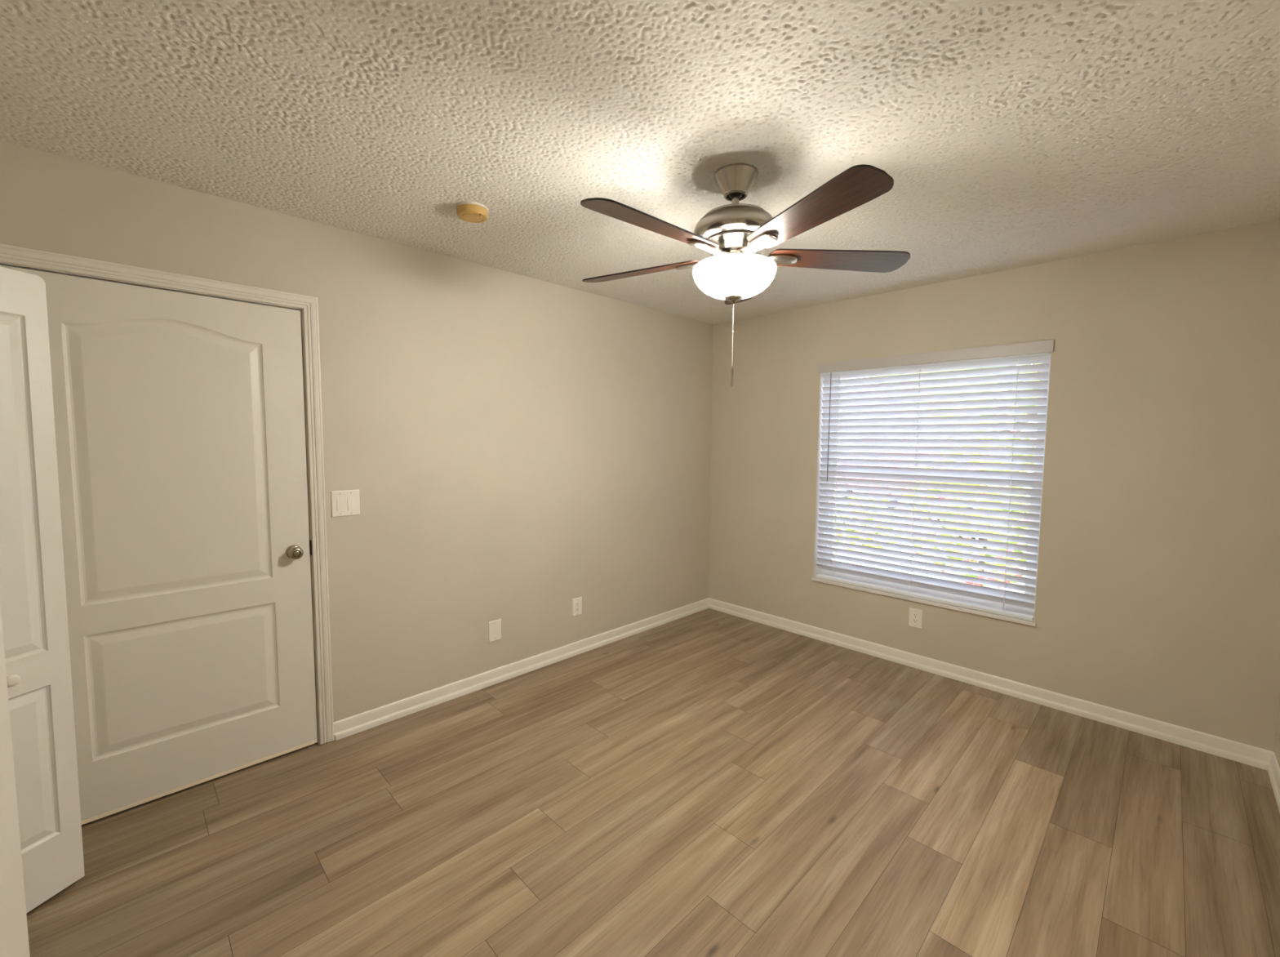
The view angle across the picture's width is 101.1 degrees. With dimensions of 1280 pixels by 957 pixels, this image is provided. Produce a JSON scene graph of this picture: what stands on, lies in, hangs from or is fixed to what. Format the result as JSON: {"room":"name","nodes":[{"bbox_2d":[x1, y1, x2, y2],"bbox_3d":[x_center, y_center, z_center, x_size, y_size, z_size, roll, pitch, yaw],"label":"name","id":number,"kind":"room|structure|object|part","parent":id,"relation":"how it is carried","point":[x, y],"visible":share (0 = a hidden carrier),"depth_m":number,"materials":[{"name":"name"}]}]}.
{"room":"empty bedroom","nodes":[
{"label":"empty bedroom","id":0,"kind":"room"},
{"bbox_2d":[0,140,713,744],"bbox_3d":[-0.884,0.007,3.148,4.080,2.440,0.130,-4,6,-45],"label":"wall","id":1,"kind":"structure","parent":0,"point":[515,448],"depth_m":2.91,"materials":[{"name":"beige paint"}]},
{"bbox_2d":[0,262,318,824],"bbox_3d":[-1.864,0.270,2.148,0.907,2.041,0.180,-4,6,-45],"label":"door","id":2,"kind":"structure","parent":1,"relation":"in","point":[180,415],"depth_m":2.12,"materials":[{"name":"white paint"}]},
{"bbox_3d":[-1.554,0.336,2.376,0.056,0.056,0.050,-4,6,-45],"label":"knob","id":3,"kind":"part","parent":2,"relation":"part of","materials":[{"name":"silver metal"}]},
{"bbox_3d":[-1.532,0.320,2.448,0.007,0.070,0.016,-4,6,-45],"label":"latch plate","id":4,"kind":"part","parent":2,"relation":"part of","materials":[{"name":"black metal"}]},
{"bbox_2d":[0,243,333,744],"bbox_3d":[-1.835,0.245,2.118,1.013,2.094,0.017,-4,6,-45],"label":"door frame","id":5,"kind":"structure","parent":1,"relation":"attached to","point":[11,254],"depth_m":2.39,"materials":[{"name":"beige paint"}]},
{"bbox_2d":[330,489,359,516],"bbox_3d":[-1.414,0.119,2.532,0.124,0.124,0.011,-4,6,-45],"label":"light switch","id":6,"kind":"object","parent":1,"relation":"attached to","point":[347,502],"visible":1,"depth_m":2.53,"materials":[{"name":"white plastic"}]},
{"bbox_2d":[488,618,501,642],"bbox_3d":[-0.865,0.908,3.144,0.082,0.124,0.006,-4,6,-45],"label":"blank wall plate","id":7,"kind":"object","parent":1,"relation":"attached to","point":[494,626],"visible":1,"depth_m":3.14,"materials":[{"name":"white plastic"}]},
{"bbox_2d":[333,597,708,740],"bbox_3d":[-0.439,1.158,3.581,2.946,0.087,0.016,-4,6,-45],"label":"baseboard","id":8,"kind":"structure","parent":1,"relation":"attached to","point":[357,723],"depth_m":3.15,"materials":[{"name":"white paint"}]},
{"bbox_2d":[572,596,582,617],"bbox_3d":[-0.426,0.872,3.577,0.080,0.124,0.007,-4,6,-45],"label":"wall outlet","id":9,"kind":"object","parent":1,"relation":"attached to","point":[577,602],"visible":1,"depth_m":3.57,"materials":[{"name":"white plastic"}]},
{"bbox_2d":[575,601,579,612],"bbox_3d":[-0.425,0.872,3.576,0.034,0.067,0.004,-4,6,-45],"label":"receptacle","id":10,"kind":"object","parent":9,"relation":"attached to","point":[577,603],"depth_m":3.57,"materials":[{"name":"white plastic"}]},
{"bbox_2d":[0,0,1279,324],"bbox_3d":[0.097,-1.175,1.687,5.070,0.155,3.467,-4,6,-45],"label":"ceiling","id":11,"kind":"structure","parent":0,"point":[1008,134],"depth_m":1.58,"materials":[{"name":"white paint"}]},
{"bbox_2d":[455,200,488,222],"bbox_3d":[-0.710,-1.126,2.231,0.132,0.044,0.132,1,4,11],"label":"smoke detector","id":12,"kind":"object","parent":11,"relation":"attached to","point":[467,211],"visible":1,"depth_m":2.19,"materials":[{"name":"yellow plastic"}]},
{"bbox_2d":[580,162,910,386],"bbox_3d":[0.311,-0.732,1.934,1.252,0.770,1.288,-4,6,-45],"label":"ceiling fan","id":13,"kind":"object","parent":11,"relation":"hanging from","point":[734,233],"visible":1,"depth_m":1.83,"materials":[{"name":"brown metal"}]},
{"bbox_3d":[0.004,-0.844,2.153,0.544,0.006,0.140,3,17,30],"label":"blade","id":14,"kind":"part","parent":13,"relation":"part of","materials":[{"name":"brown wood"}]},
{"bbox_3d":[0.051,-0.810,1.687,0.544,0.006,0.140,-3,18,-42],"label":"blade","id":15,"kind":"part","parent":13,"relation":"part of","materials":[{"name":"brown wood"}]},
{"bbox_3d":[0.348,-0.539,1.974,0.005,0.235,0.005,-4,6,-45],"label":"pull chain","id":16,"kind":"part","parent":13,"relation":"part of","materials":[{"name":"beige"}]},
{"bbox_3d":[0.349,-0.732,1.959,0.306,0.114,0.306,-4,6,-45],"label":"lamp shade","id":17,"kind":"part","parent":13,"relation":"part of","materials":[{"name":"white glass"}]},
{"bbox_3d":[0.435,-0.855,2.342,0.140,0.006,0.544,-11,2,13],"label":"blade","id":18,"kind":"part","parent":13,"relation":"part of","materials":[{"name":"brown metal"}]},
{"bbox_3d":[0.511,-0.799,1.587,0.140,0.006,0.544,12,-1,-24],"label":"blade","id":19,"kind":"part","parent":13,"relation":"part of","materials":[{"name":"brown wood"}]},
{"bbox_3d":[0.748,-0.827,1.993,0.544,0.006,0.140,0,-8,-6],"label":"blade","id":20,"kind":"part","parent":13,"relation":"part of","materials":[{"name":"brown wood"}]},
{"bbox_2d":[26,608,1279,956],"bbox_3d":[0.012,1.389,1.893,4.700,0.120,3.307,-4,6,-45],"label":"floor","id":21,"kind":"structure","parent":0,"point":[708,782],"depth_m":1.98,"materials":[{"name":"brown wood"}]},
{"bbox_2d":[708,219,1279,751],"bbox_3d":[1.803,0.051,3.482,0.200,2.540,3.447,-4,6,-45],"label":"wall","id":22,"kind":"structure","parent":0,"point":[1157,591],"depth_m":2.73,"materials":[{"name":"beige paint"}]},
{"bbox_2d":[908,607,922,628],"bbox_3d":[1.784,0.905,3.409,0.007,0.124,0.080,-4,6,-45],"label":"wall outlet","id":23,"kind":"object","parent":22,"relation":"attached to","point":[915,619],"visible":1,"depth_m":3.41,"materials":[{"name":"white plastic"}]},
{"bbox_2d":[912,612,918,623],"bbox_3d":[1.783,0.905,3.409,0.004,0.067,0.034,-4,6,-45],"label":"receptacle","id":24,"kind":"object","parent":23,"relation":"attached to","point":[915,615],"depth_m":3.41,"materials":[{"name":"white plastic"}]},
{"bbox_2d":[811,351,1051,626],"bbox_3d":[1.825,0.013,3.447,0.213,1.558,1.346,-4,6,-45],"label":"window","id":25,"kind":"structure","parent":22,"relation":"in","point":[1022,610],"depth_m":3.47,"materials":[{"name":"white plastic"}]},
{"bbox_3d":[1.802,0.780,3.486,0.163,0.020,1.346,-4,6,-45],"label":"sill","id":26,"kind":"part","parent":25,"relation":"part of","materials":[{"name":"white stone"}]},
{"bbox_3d":[1.861,0.346,3.507,0.030,0.745,1.249,-4,6,-45],"label":"sash","id":27,"kind":"part","parent":25,"relation":"part of","materials":[{"name":"white plastic"}]},
{"bbox_2d":[815,338,1053,621],"bbox_3d":[1.776,-0.010,3.397,0.074,1.566,1.348,-4,6,-45],"label":"window blind","id":28,"kind":"object","parent":25,"relation":"attached to","point":[1031,353],"visible":0.98,"depth_m":3.30,"materials":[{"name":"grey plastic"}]},
{"bbox_3d":[1.416,-0.013,3.777,0.047,1.480,0.003,-4,6,-45],"label":"ladder cord","id":29,"kind":"part","parent":28,"relation":"part of","materials":[{"name":"white fabric"}]},
{"bbox_3d":[1.785,0.017,3.406,0.047,1.480,0.003,-4,6,-45],"label":"ladder cord","id":30,"kind":"part","parent":28,"relation":"part of","materials":[{"name":"white fabric"}]},
{"bbox_3d":[1.779,0.761,3.460,0.050,0.020,1.308,-4,6,-45],"label":"rail","id":31,"kind":"part","parent":28,"relation":"part of","materials":[{"name":"white plastic"}]},
{"bbox_3d":[2.147,0.046,3.042,0.047,1.480,0.003,-4,6,-45],"label":"ladder cord","id":32,"kind":"part","parent":28,"relation":"part of","materials":[{"name":"white fabric"}]},
{"bbox_3d":[1.888,-0.362,3.477,0.028,0.737,1.249,-4,6,-45],"label":"sash","id":33,"kind":"part","parent":25,"relation":"part of","materials":[{"name":"white plastic"}]},
{"bbox_2d":[708,597,1272,770],"bbox_3d":[1.718,1.180,3.488,0.016,0.087,3.187,-4,6,-45],"label":"baseboard","id":34,"kind":"structure","parent":22,"relation":"attached to","point":[1256,757],"depth_m":2.98,"materials":[{"name":"white paint"}]},
{"bbox_2d":[1274,697,1279,768],"bbox_3d":[1.177,0.264,0.534,4.850,2.540,0.130,-4,6,-45],"label":"wall","id":35,"kind":"structure","parent":0,"point":[1277,748],"depth_m":2.32,"materials":[{"name":"beige paint"}]},
{"bbox_2d":[1267,751,1279,812],"bbox_3d":[1.434,1.362,0.981,3.960,0.087,0.016,-4,6,-45],"label":"baseboard","id":36,"kind":"structure","parent":35,"relation":"attached to","point":[1273,770],"depth_m":2.25,"materials":[{"name":"white paint"}]},
{"bbox_3d":[-1.449,0.258,0.356,0.870,2.540,3.317,-4,6,-45],"label":"wall","id":37,"kind":"structure","parent":0,"visible":0},
{"bbox_2d":[0,602,30,956],"bbox_3d":[-1.361,0.402,0.968,0.257,1.925,0.456,-4,6,-45],"label":"door","id":38,"kind":"structure","parent":37,"relation":"in","point":[14,935],"depth_m":1.05,"materials":[{"name":"white paint"}]},
{"bbox_2d":[0,266,84,913],"bbox_3d":[-1.938,0.351,1.587,0.292,1.927,0.394,-4,6,-45],"label":"door","id":39,"kind":"structure","parent":37,"relation":"in","point":[33,592],"depth_m":1.60,"materials":[{"name":"white paint"}]},
{"bbox_3d":[-1.835,0.587,1.531,0.037,0.035,0.035,1,4,12],"label":"pull knob","id":40,"kind":"part","parent":39,"relation":"part of","materials":[{"name":"white plastic"}]},
{"label":"outside","id":41,"kind":"structure","parent":0,"visible":0},
{"bbox_2d":[833,486,1026,593],"bbox_3d":[21.974,0.053,25.795,59.800,0.350,80.000,-4,6,-45],"label":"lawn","id":42,"kind":"structure","parent":41,"point":[853,562],"depth_m":6.42,"materials":[{"name":"green plant"}]},
{"bbox_2d":[838,382,1036,471],"bbox_3d":[14.158,-2.727,29.098,7.000,4.600,19.000,-4,6,-45],"label":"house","id":43,"kind":"structure","parent":42,"relation":"on","point":[987,383],"depth_m":26.52,"materials":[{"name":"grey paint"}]},
{"bbox_2d":[897,430,1035,587],"bbox_3d":[3.547,0.351,5.444,1.680,1.782,1.720,-4,6,-45],"label":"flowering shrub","id":44,"kind":"object","parent":42,"relation":"on","point":[973,545],"visible":0.16,"depth_m":5.27,"materials":[{"name":"green plant"}]},
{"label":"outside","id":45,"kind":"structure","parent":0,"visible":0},
{"bbox_2d":[833,488,1030,579],"bbox_3d":[3.125,0.450,15.979,12.400,0.030,15.400,-4,6,-45],"label":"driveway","id":46,"kind":"structure","parent":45,"point":[906,544],"depth_m":7.49,"materials":[{"name":"grey concrete"}]},
{"bbox_2d":[834,496,908,551],"bbox_3d":[3.228,0.667,7.642,1.249,0.825,1.241,-4,6,-45],"label":"bush","id":47,"kind":"object","parent":46,"relation":"on","point":[850,496],"visible":0.23,"depth_m":7.46,"materials":[{"name":"green plant"}]},
{"bbox_2d":[836,451,986,508],"bbox_3d":[6.370,-0.037,12.969,1.800,1.429,4.518,1,4,3],"label":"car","id":48,"kind":"object","parent":46,"relation":"on","point":[858,451],"visible":0.09,"depth_m":12.06,"materials":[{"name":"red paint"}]},
{"bbox_2d":[869,363,1039,541],"bbox_3d":[5.535,-1.052,8.058,3.975,4.225,3.915,-4,6,-45],"label":"tree","id":49,"kind":"object","parent":46,"relation":"on","point":[1035,363],"visible":0.02,"depth_m":7.84,"materials":[{"name":"green plant"}]}
]}

